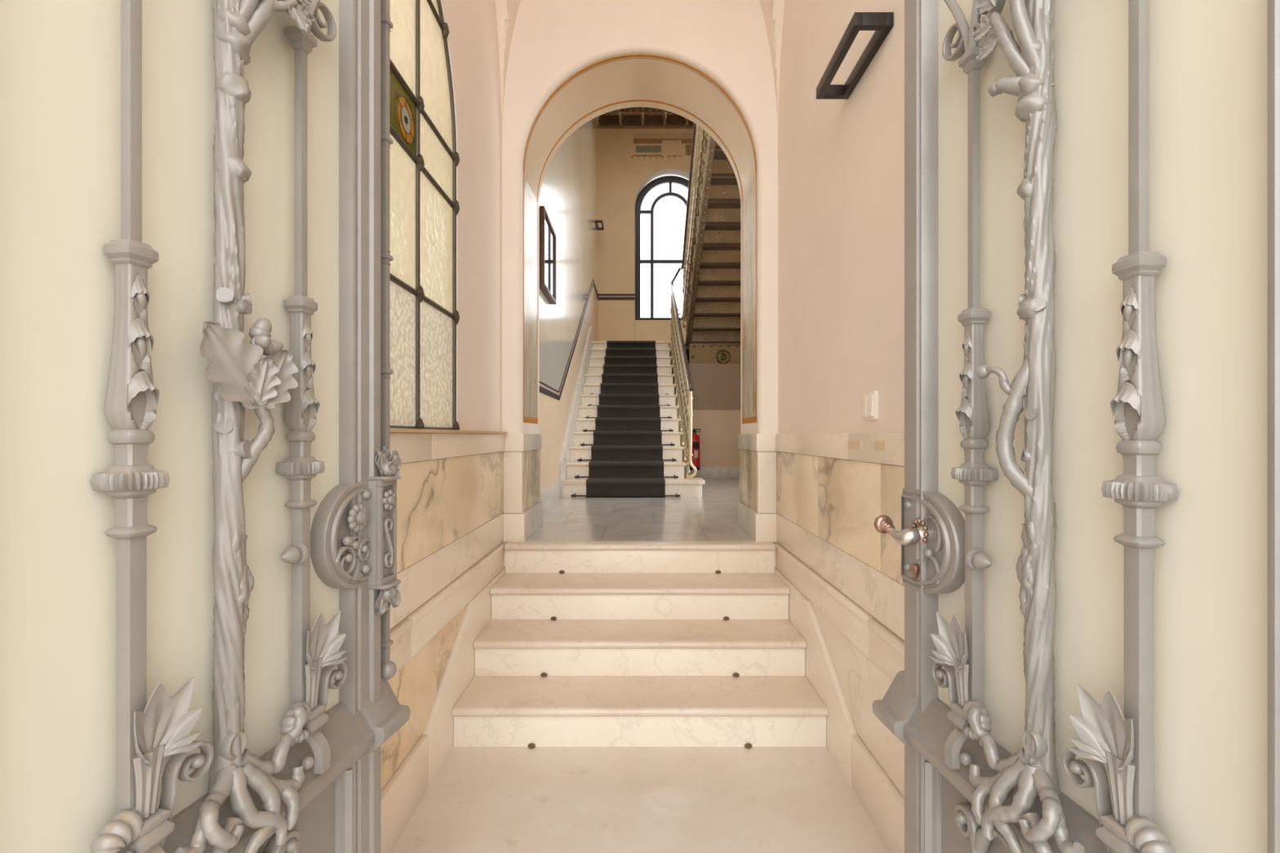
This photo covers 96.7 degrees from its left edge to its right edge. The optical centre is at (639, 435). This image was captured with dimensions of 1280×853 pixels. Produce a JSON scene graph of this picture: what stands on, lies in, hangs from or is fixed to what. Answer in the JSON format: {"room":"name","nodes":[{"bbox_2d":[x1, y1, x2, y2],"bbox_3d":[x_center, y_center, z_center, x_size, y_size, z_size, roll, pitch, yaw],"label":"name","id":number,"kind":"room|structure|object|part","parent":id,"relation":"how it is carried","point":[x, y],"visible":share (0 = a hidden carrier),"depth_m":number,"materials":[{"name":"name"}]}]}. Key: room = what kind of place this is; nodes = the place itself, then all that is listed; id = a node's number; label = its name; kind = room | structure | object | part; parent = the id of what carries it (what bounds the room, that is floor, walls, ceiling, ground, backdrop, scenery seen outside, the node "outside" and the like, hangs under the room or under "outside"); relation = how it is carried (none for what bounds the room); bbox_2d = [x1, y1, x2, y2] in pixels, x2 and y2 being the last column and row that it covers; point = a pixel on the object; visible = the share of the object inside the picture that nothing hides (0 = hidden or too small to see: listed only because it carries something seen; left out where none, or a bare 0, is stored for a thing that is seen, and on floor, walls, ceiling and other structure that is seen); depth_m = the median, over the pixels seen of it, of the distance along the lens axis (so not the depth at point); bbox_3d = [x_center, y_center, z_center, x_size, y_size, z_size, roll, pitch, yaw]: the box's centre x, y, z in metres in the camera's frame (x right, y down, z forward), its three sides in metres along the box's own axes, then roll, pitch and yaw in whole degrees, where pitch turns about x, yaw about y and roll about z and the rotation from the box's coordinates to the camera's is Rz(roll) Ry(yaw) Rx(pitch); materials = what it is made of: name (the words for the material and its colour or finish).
{"room":"historic interior","nodes":[
{"label":"historic interior","id":0,"kind":"room"},
{"bbox_2d":[381,0,598,852],"bbox_3d":[-0.849,-3.345,5.510,0.202,9.400,10.780,0,0,0],"label":"wall","id":1,"kind":"structure","parent":0,"point":[451,552],"depth_m":2.64,"materials":[{"name":"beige paint"}]},
{"bbox_2d":[0,0,410,852],"bbox_3d":[-0.595,-0.065,0.870,0.141,2.600,0.801,0,0,9],"label":"door","id":2,"kind":"structure","parent":1,"relation":"in","point":[199,473],"depth_m":0.80,"materials":[{"name":"grey metal"}]},
{"bbox_2d":[249,336,268,351],"bbox_3d":[-0.569,-0.136,0.849,0.020,0.024,0.024,0,0,9],"label":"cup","id":3,"kind":"object","parent":2,"relation":"on","point":[257,344],"depth_m":0.84,"materials":[{"name":"grey metal"}]},
{"bbox_2d":[248,326,271,338],"bbox_3d":[-0.574,-0.151,0.859,0.028,0.022,0.029,0,0,9],"label":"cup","id":4,"kind":"object","parent":2,"relation":"on","point":[255,332],"depth_m":0.85,"materials":[{"name":"grey metal"}]},
{"bbox_2d":[262,342,274,355],"bbox_3d":[-0.569,-0.134,0.864,0.025,0.026,0.019,0,0,33],"label":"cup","id":5,"kind":"object","parent":2,"relation":"on","point":[268,348],"depth_m":0.86,"materials":[{"name":"grey metal"}]},
{"bbox_3d":[-0.623,0.584,0.823,0.090,0.118,0.659,0,0,9],"label":"weather rail","id":6,"kind":"part","parent":2,"relation":"part of","materials":[{"name":"grey metal"}]},
{"bbox_3d":[-0.643,0.900,0.841,0.026,0.550,0.599,0,0,9],"label":"panel","id":7,"kind":"part","parent":2,"relation":"part of","materials":[{"name":"grey paint"}]},
{"bbox_2d":[355,512,365,523],"bbox_3d":[-0.551,0.163,1.120,0.020,0.027,0.026,0,0,9],"label":"flower","id":8,"kind":"object","parent":2,"relation":"on","point":[360,517],"depth_m":1.11,"materials":[{"name":"grey metal"}]},
{"bbox_3d":[-0.557,0.412,1.242,0.015,0.205,0.015,0,0,9],"label":"bolt rod","id":9,"kind":"part","parent":2,"relation":"part of","materials":[{"name":"grey metal"}]},
{"bbox_3d":[-0.557,-0.580,1.242,0.015,1.330,0.015,0,0,9],"label":"bolt rod","id":10,"kind":"part","parent":2,"relation":"part of","materials":[{"name":"grey metal"}]},
{"bbox_2d":[390,0,459,433],"bbox_3d":[-0.798,-1.011,1.650,0.035,2.026,1.673,0,0,0],"label":"window","id":11,"kind":"structure","parent":1,"relation":"in","point":[424,206],"depth_m":2.12,"materials":[{"name":"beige glass"}]},
{"bbox_3d":[-0.809,-1.425,1.853,0.005,0.460,0.405,0,0,0],"label":"pane","id":12,"kind":"part","parent":11,"relation":"part of","materials":[{"name":"beige glass"}]},
{"bbox_3d":[-0.809,-1.090,1.853,0.005,0.210,0.405,0,0,0],"label":"pane","id":13,"kind":"part","parent":11,"relation":"part of","materials":[{"name":"green glass"}]},
{"bbox_3d":[-0.809,-0.748,1.853,0.005,0.475,0.405,0,0,0],"label":"pane","id":14,"kind":"part","parent":11,"relation":"part of","materials":[{"name":"beige glass"}]},
{"bbox_3d":[-0.809,-0.262,1.853,0.005,0.497,0.405,0,0,0],"label":"pane","id":15,"kind":"part","parent":11,"relation":"part of","materials":[{"name":"beige glass"}]},
{"bbox_3d":[-0.809,-1.784,2.190,0.005,0.257,0.270,0,0,0],"label":"pane","id":16,"kind":"part","parent":11,"relation":"part of","materials":[{"name":"beige glass"}]},
{"bbox_3d":[-0.809,-1.425,2.257,0.005,0.460,0.405,0,0,0],"label":"pane","id":17,"kind":"part","parent":11,"relation":"part of","materials":[{"name":"beige glass"}]},
{"bbox_3d":[-0.809,-1.090,2.257,0.005,0.210,0.405,0,0,0],"label":"pane","id":18,"kind":"part","parent":11,"relation":"part of","materials":[{"name":"beige glass"}]},
{"bbox_3d":[-0.809,-0.748,2.257,0.005,0.475,0.405,0,0,0],"label":"pane","id":19,"kind":"part","parent":11,"relation":"part of","materials":[{"name":"beige glass"}]},
{"bbox_3d":[-0.809,-0.262,2.257,0.005,0.497,0.405,0,0,0],"label":"pane","id":20,"kind":"part","parent":11,"relation":"part of","materials":[{"name":"beige glass"}]},
{"bbox_3d":[-0.774,-0.015,1.825,0.052,0.013,2.790,0,0,0],"label":"window sill","id":21,"kind":"part","parent":1,"relation":"part of","materials":[{"name":"beige stone"}]},
{"bbox_2d":[539,205,555,304],"bbox_3d":[-0.765,-1.465,4.715,0.050,0.620,0.630,0,0,0],"label":"window","id":22,"kind":"structure","parent":1,"relation":"attached to","point":[547,233],"depth_m":4.64,"materials":[{"name":"brown wood"}]},
{"bbox_2d":[544,215,554,297],"bbox_3d":[-0.772,-1.465,4.715,0.035,0.580,0.590,0,0,0],"label":"window pane","id":23,"kind":"object","parent":22,"relation":"on","point":[548,228],"depth_m":4.72,"materials":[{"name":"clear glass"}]},
{"bbox_3d":[-0.778,-0.550,7.285,0.044,2.312,3.510,0,0,0],"label":"stair skirting","id":24,"kind":"part","parent":1,"relation":"part of","materials":[{"name":"grey stone"}]},
{"bbox_2d":[595,219,604,230],"bbox_3d":[-0.729,-3.816,10.335,0.122,0.042,0.390,0,0,0],"label":"wall lamp","id":25,"kind":"object","parent":1,"relation":"attached to","point":[597,220],"visible":1,"depth_m":10.27,"materials":[{"name":"black metal"}]},
{"bbox_2d":[502,0,777,543],"bbox_3d":[0.600,-3.419,3.544,3.200,9.452,0.632,0,0,0],"label":"wall","id":26,"kind":"structure","parent":0,"point":[571,63],"depth_m":3.26,"materials":[{"name":"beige paint"}]},
{"bbox_3d":[-0.684,-0.820,3.542,0.012,1.430,0.427,0,0,0],"label":"painted panel","id":27,"kind":"part","parent":26,"relation":"part of","materials":[{"name":"paint"}]},
{"bbox_3d":[0.684,-0.820,3.542,0.012,1.430,0.427,0,0,0],"label":"painted panel","id":28,"kind":"part","parent":26,"relation":"part of","materials":[{"name":"paint"}]},
{"bbox_2d":[389,746,890,852],"bbox_3d":[0.000,1.285,1.210,1.580,0.060,2.180,0,0,0],"label":"floor","id":29,"kind":"structure","parent":0,"point":[480,799],"depth_m":1.94,"materials":[{"name":"stone"}]},
{"bbox_2d":[452,541,827,748],"bbox_3d":[0.000,0.961,2.764,1.500,0.708,0.991,0,0,0],"label":"marble steps","id":30,"kind":"structure","parent":29,"relation":"on","point":[584,643],"depth_m":2.58,"materials":[{"name":"beige stone"}]},
{"bbox_2d":[525,478,754,541],"bbox_3d":[0.555,0.667,6.981,2.890,0.120,7.437,0,0,0],"label":"floor","id":31,"kind":"structure","parent":0,"point":[712,516],"depth_m":4.09,"materials":[{"name":"stone"}]},
{"bbox_2d":[562,341,705,497],"bbox_3d":[-0.055,-0.433,7.415,1.400,2.105,3.750,0,0,0],"label":"staircase","id":32,"kind":"structure","parent":31,"relation":"on","point":[691,487],"depth_m":6.69,"materials":[{"name":"stone"}]},
{"bbox_2d":[586,340,665,497],"bbox_3d":[-0.140,-0.444,7.708,0.770,2.101,4.376,0,0,0],"label":"carpet","id":33,"kind":"object","parent":32,"relation":"on","point":[627,449],"visible":1,"depth_m":6.68,"materials":[{"name":"black carpet"}]},
{"bbox_2d":[570,493,680,497],"bbox_3d":[-0.139,0.590,5.544,1.076,0.042,0.024,0,0,0],"label":"rod","id":34,"kind":"object","parent":33,"relation":"attached to","point":[574,495],"visible":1,"depth_m":5.54,"materials":[{"name":"black metal"}]},
{"bbox_3d":[-0.140,0.591,5.544,1.030,0.012,0.012,0,0,0],"label":"rod","id":35,"kind":"part","parent":34,"relation":"part of","materials":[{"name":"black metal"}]},
{"bbox_2d":[573,475,678,478],"bbox_3d":[-0.139,0.429,5.840,1.076,0.042,0.024,0,0,0],"label":"rod","id":36,"kind":"object","parent":32,"relation":"on","point":[577,476],"visible":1,"depth_m":5.83,"materials":[{"name":"black metal"}]},
{"bbox_2d":[577,457,676,462],"bbox_3d":[-0.139,0.268,6.127,1.076,0.042,0.024,0,0,0],"label":"rod","id":37,"kind":"object","parent":32,"relation":"on","point":[579,460],"visible":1,"depth_m":6.12,"materials":[{"name":"black metal"}]},
{"bbox_2d":[580,442,675,446],"bbox_3d":[-0.139,0.107,6.415,1.076,0.042,0.024,0,0,0],"label":"rod","id":38,"kind":"object","parent":32,"relation":"on","point":[583,444],"visible":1,"depth_m":6.41,"materials":[{"name":"black metal"}]},
{"bbox_2d":[582,428,673,431],"bbox_3d":[-0.139,-0.054,6.702,1.076,0.042,0.024,0,0,0],"label":"rod","id":39,"kind":"object","parent":32,"relation":"on","point":[670,429],"visible":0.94,"depth_m":6.70,"materials":[{"name":"black metal"}]},
{"bbox_2d":[585,416,671,418],"bbox_3d":[-0.139,-0.215,6.989,1.076,0.042,0.024,0,0,0],"label":"rod","id":40,"kind":"object","parent":32,"relation":"on","point":[588,417],"visible":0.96,"depth_m":6.99,"materials":[{"name":"black metal"}]},
{"bbox_2d":[670,268,697,479],"bbox_3d":[0.564,-1.125,7.394,0.198,3.118,3.684,0,0,0],"label":"railing","id":41,"kind":"object","parent":32,"relation":"on","point":[682,378],"visible":1,"depth_m":6.55,"materials":[{"name":"metal"}]},
{"bbox_3d":[0.500,-0.610,7.390,0.016,1.808,3.209,0,0,0],"label":"rail","id":42,"kind":"part","parent":41,"relation":"part of","materials":[{"name":"metal"}]},
{"bbox_3d":[0.573,-1.560,7.390,0.186,2.264,3.693,0,0,0],"label":"handrail","id":43,"kind":"part","parent":41,"relation":"part of","materials":[{"name":"brown wood"}]},
{"bbox_2d":[686,428,703,479],"bbox_3d":[0.745,0.261,7.844,0.240,0.692,0.282,0,0,0],"label":"fire extinguisher","id":44,"kind":"object","parent":31,"relation":"on","point":[695,437],"visible":0.56,"depth_m":7.71,"materials":[{"name":"red metal"}]},
{"bbox_2d":[495,0,784,128],"bbox_3d":[0.000,-2.495,1.685,1.580,1.700,3.150,0,0,0],"label":"ceiling","id":45,"kind":"structure","parent":0,"point":[506,10],"depth_m":3.19,"materials":[{"name":"paint"}]},
{"bbox_2d":[598,128,693,370],"bbox_3d":[0.605,-3.669,10.855,3.190,8.752,0.330,0,0,0],"label":"wall","id":46,"kind":"structure","parent":0,"point":[621,178],"depth_m":10.70,"materials":[{"name":"paint"}]},
{"bbox_2d":[595,106,693,128],"bbox_3d":[0.575,-5.814,9.845,2.851,0.321,1.710,0,0,0],"label":"ceiling","id":47,"kind":"structure","parent":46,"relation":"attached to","point":[633,117],"depth_m":10.60,"materials":[{"name":"paint"}]},
{"bbox_3d":[-0.570,-5.886,10.420,0.320,0.022,0.320,0,0,0],"label":"coffer panel","id":48,"kind":"part","parent":47,"relation":"part of","materials":[{"name":"brown wood"}]},
{"bbox_3d":[-0.155,-5.886,10.420,0.310,0.022,0.320,0,0,0],"label":"coffer panel","id":49,"kind":"part","parent":47,"relation":"part of","materials":[{"name":"brown wood"}]},
{"bbox_3d":[0.605,-5.935,9.845,2.790,0.080,1.710,0,0,0],"label":"landing plate","id":50,"kind":"part","parent":47,"relation":"part of","materials":[{"name":"paint"}]},
{"bbox_3d":[0.255,-5.886,10.420,0.310,0.022,0.320,0,0,0],"label":"coffer panel","id":51,"kind":"part","parent":47,"relation":"part of","materials":[{"name":"brown wood"}]},
{"bbox_3d":[0.665,-5.886,10.420,0.310,0.022,0.320,0,0,0],"label":"coffer panel","id":52,"kind":"part","parent":47,"relation":"part of","materials":[{"name":"brown wood"}]},
{"bbox_2d":[635,175,688,319],"bbox_3d":[0.585,-3.560,10.930,1.400,2.830,0.060,0,0,0],"label":"window","id":53,"kind":"structure","parent":46,"relation":"in","point":[670,180],"depth_m":10.90,"materials":[{"name":"black metal"}]},
{"bbox_3d":[0.585,-2.200,10.936,1.360,0.110,0.048,0,0,0],"label":"rail","id":54,"kind":"part","parent":53,"relation":"part of","materials":[{"name":"black paint"}]},
{"bbox_3d":[0.585,-3.413,10.935,0.770,2.495,0.050,0,0,0],"label":"frame","id":55,"kind":"part","parent":53,"relation":"part of","materials":[{"name":"white glass"}]},
{"bbox_2d":[631,133,693,159],"bbox_3d":[0.443,-5.430,10.703,1.215,0.510,0.014,0,0,0],"label":"fragment","id":56,"kind":"object","parent":46,"relation":"attached to","point":[638,138],"visible":0.88,"depth_m":10.70,"materials":[{"name":"paint"}]},
{"bbox_2d":[668,341,740,364],"bbox_3d":[0.621,-1.250,9.818,2.750,0.471,1.756,0,0,0],"label":"landing","id":57,"kind":"object","parent":46,"relation":"attached to","point":[696,353],"depth_m":8.97,"materials":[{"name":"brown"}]},
{"bbox_2d":[672,123,704,328],"bbox_3d":[0.622,-3.091,7.138,0.200,3.210,4.082,0,0,0],"label":"railing","id":58,"kind":"object","parent":57,"relation":"on","point":[698,138],"visible":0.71,"depth_m":7.49,"materials":[{"name":"metal"}]},
{"bbox_3d":[0.657,-3.662,7.179,0.061,2.096,3.876,0,0,0],"label":"handrail","id":59,"kind":"part","parent":58,"relation":"part of","materials":[{"name":"brown wood"}]},
{"bbox_3d":[0.685,-2.913,7.121,0.045,2.138,3.763,0,0,0],"label":"rail","id":60,"kind":"part","parent":58,"relation":"part of","materials":[{"name":"metal"}]},
{"bbox_2d":[684,129,740,346],"bbox_3d":[1.351,-2.680,7.111,1.290,2.536,3.818,0,0,0],"label":"staircase","id":61,"kind":"structure","parent":57,"relation":"on","point":[713,310],"depth_m":7.54,"materials":[{"name":"beige metal"}]},
{"bbox_3d":[0.728,-2.882,7.121,0.044,2.131,3.759,0,0,0],"label":"stringer moulding","id":62,"kind":"part","parent":61,"relation":"part of","materials":[{"name":"metal"}]},
{"bbox_3d":[0.728,-2.833,7.121,0.014,2.105,3.744,0,0,0],"label":"stringer moulding","id":63,"kind":"part","parent":61,"relation":"part of","materials":[{"name":"metal"}]},
{"bbox_3d":[0.728,-2.473,7.121,0.032,2.121,3.753,0,0,0],"label":"stringer moulding","id":64,"kind":"part","parent":61,"relation":"part of","materials":[{"name":"metal"}]},
{"bbox_3d":[1.398,-1.549,8.984,1.196,0.196,0.012,0,0,0],"label":"riser plate","id":65,"kind":"part","parent":61,"relation":"part of","materials":[{"name":"beige metal"}]},
{"bbox_3d":[1.398,-1.662,8.861,1.196,0.030,0.318,0,0,0],"label":"tread plate","id":66,"kind":"part","parent":61,"relation":"part of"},
{"bbox_3d":[1.398,-1.710,8.697,1.196,0.196,0.012,0,0,0],"label":"riser plate","id":67,"kind":"part","parent":61,"relation":"part of","materials":[{"name":"beige metal"}]},
{"bbox_3d":[1.398,-1.823,8.574,1.196,0.030,0.318,0,0,0],"label":"tread plate","id":68,"kind":"part","parent":61,"relation":"part of","materials":[{"name":"brown metal"}]},
{"bbox_3d":[1.398,-1.871,8.409,1.196,0.196,0.012,0,0,0],"label":"riser plate","id":69,"kind":"part","parent":61,"relation":"part of","materials":[{"name":"beige metal"}]},
{"bbox_3d":[1.398,-1.984,8.286,1.196,0.030,0.318,0,0,0],"label":"tread plate","id":70,"kind":"part","parent":61,"relation":"part of","materials":[{"name":"brown metal"}]},
{"bbox_3d":[1.398,-2.032,8.121,1.196,0.196,0.012,0,0,0],"label":"riser plate","id":71,"kind":"part","parent":61,"relation":"part of","materials":[{"name":"beige metal"}]},
{"bbox_3d":[1.398,-2.145,7.999,1.196,0.030,0.318,0,0,0],"label":"tread plate","id":72,"kind":"part","parent":61,"relation":"part of","materials":[{"name":"brown metal"}]},
{"bbox_3d":[1.398,-2.193,7.834,1.196,0.196,0.012,0,0,0],"label":"riser plate","id":73,"kind":"part","parent":61,"relation":"part of","materials":[{"name":"beige metal"}]},
{"bbox_3d":[1.398,-2.306,7.711,1.196,0.030,0.318,0,0,0],"label":"tread plate","id":74,"kind":"part","parent":61,"relation":"part of","materials":[{"name":"brown metal"}]},
{"bbox_3d":[1.398,-2.354,7.546,1.196,0.196,0.012,0,0,0],"label":"riser plate","id":75,"kind":"part","parent":61,"relation":"part of","materials":[{"name":"beige metal"}]},
{"bbox_3d":[1.398,-3.111,6.274,1.196,0.030,0.318,0,0,0],"label":"tread plate","id":76,"kind":"part","parent":61,"relation":"part of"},
{"bbox_3d":[1.398,-2.467,7.424,1.196,0.030,0.318,0,0,0],"label":"tread plate","id":77,"kind":"part","parent":61,"relation":"part of","materials":[{"name":"brown metal"}]},
{"bbox_3d":[1.398,-2.515,7.259,1.196,0.196,0.012,0,0,0],"label":"riser plate","id":78,"kind":"part","parent":61,"relation":"part of","materials":[{"name":"beige metal"}]},
{"bbox_3d":[1.398,-2.628,7.136,1.196,0.030,0.318,0,0,0],"label":"tread plate","id":79,"kind":"part","parent":61,"relation":"part of","materials":[{"name":"brown metal"}]},
{"bbox_3d":[1.398,-2.676,6.971,1.196,0.196,0.012,0,0,0],"label":"riser plate","id":80,"kind":"part","parent":61,"relation":"part of","materials":[{"name":"beige metal"}]},
{"bbox_3d":[1.398,-2.998,6.396,1.196,0.196,0.012,0,0,0],"label":"riser plate","id":81,"kind":"part","parent":61,"relation":"part of","materials":[{"name":"beige metal"}]},
{"bbox_3d":[1.398,-2.950,6.561,1.196,0.030,0.318,0,0,0],"label":"tread plate","id":82,"kind":"part","parent":61,"relation":"part of","materials":[{"name":"brown metal"}]},
{"bbox_3d":[1.398,-2.789,6.849,1.196,0.030,0.318,0,0,0],"label":"tread plate","id":83,"kind":"part","parent":61,"relation":"part of","materials":[{"name":"brown metal"}]},
{"bbox_3d":[1.398,-2.837,6.684,1.196,0.196,0.012,0,0,0],"label":"riser plate","id":84,"kind":"part","parent":61,"relation":"part of","materials":[{"name":"beige metal"}]},
{"bbox_3d":[1.388,-1.427,8.977,1.216,0.035,0.065,0,0,0],"label":"beam moulding","id":85,"kind":"part","parent":57,"relation":"part of","materials":[{"name":"metal"}]},
{"bbox_2d":[671,364,740,478],"bbox_3d":[1.250,-0.189,8.536,1.500,1.632,1.108,0,0,0],"label":"wall","id":86,"kind":"structure","parent":0,"point":[716,393],"depth_m":8.00,"materials":[{"name":"beige paint"}]},
{"bbox_2d":[774,0,904,852],"bbox_3d":[0.851,-1.145,1.840,0.198,5.000,3.440,0,0,0],"label":"wall","id":87,"kind":"structure","parent":0,"point":[841,162],"depth_m":2.15,"materials":[{"name":"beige paint"}]},
{"bbox_2d":[816,12,893,98],"bbox_3d":[0.729,-1.296,1.965,0.122,0.042,0.390,0,0,0],"label":"wall lamp","id":88,"kind":"object","parent":87,"relation":"attached to","point":[882,23],"visible":1,"depth_m":1.90,"materials":[{"name":"black metal"}]},
{"bbox_2d":[861,391,878,419],"bbox_3d":[0.781,-0.100,1.939,0.021,0.094,0.102,0,0,0],"label":"light switch","id":89,"kind":"object","parent":87,"relation":"attached to","point":[870,399],"visible":1,"depth_m":1.91,"materials":[{"name":"white plastic"}]},
{"bbox_2d":[871,0,1279,852],"bbox_3d":[0.599,-0.052,0.887,0.141,2.600,0.798,0,0,-5],"label":"door","id":90,"kind":"structure","parent":87,"relation":"in","point":[1089,535],"depth_m":0.80,"materials":[{"name":"silver metal"}]},
{"bbox_3d":[0.547,0.209,1.191,0.042,0.041,0.084,0,0,-44],"label":"lever handle","id":91,"kind":"part","parent":90,"relation":"part of","materials":[{"name":"silver metal"}]},
{"bbox_3d":[0.582,0.283,1.192,0.010,0.048,0.048,0,0,-5],"label":"keyhole plate","id":92,"kind":"part","parent":90,"relation":"part of","materials":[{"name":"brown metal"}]},
{"bbox_3d":[0.643,0.913,0.872,0.026,0.550,0.625,0,0,-5],"label":"panel","id":93,"kind":"part","parent":90,"relation":"part of","materials":[{"name":"grey paint"}]},
{"bbox_2d":[974,364,989,378],"bbox_3d":[0.561,-0.104,0.926,0.024,0.024,0.014,0,0,-5],"label":"knob","id":94,"kind":"object","parent":90,"relation":"on","point":[982,371],"depth_m":0.92,"materials":[{"name":"silver metal"}]},
{"bbox_3d":[0.623,0.597,0.854,0.090,0.118,0.687,0,0,-5],"label":"weather rail","id":95,"kind":"part","parent":90,"relation":"part of","materials":[{"name":"silver metal"}]}
]}

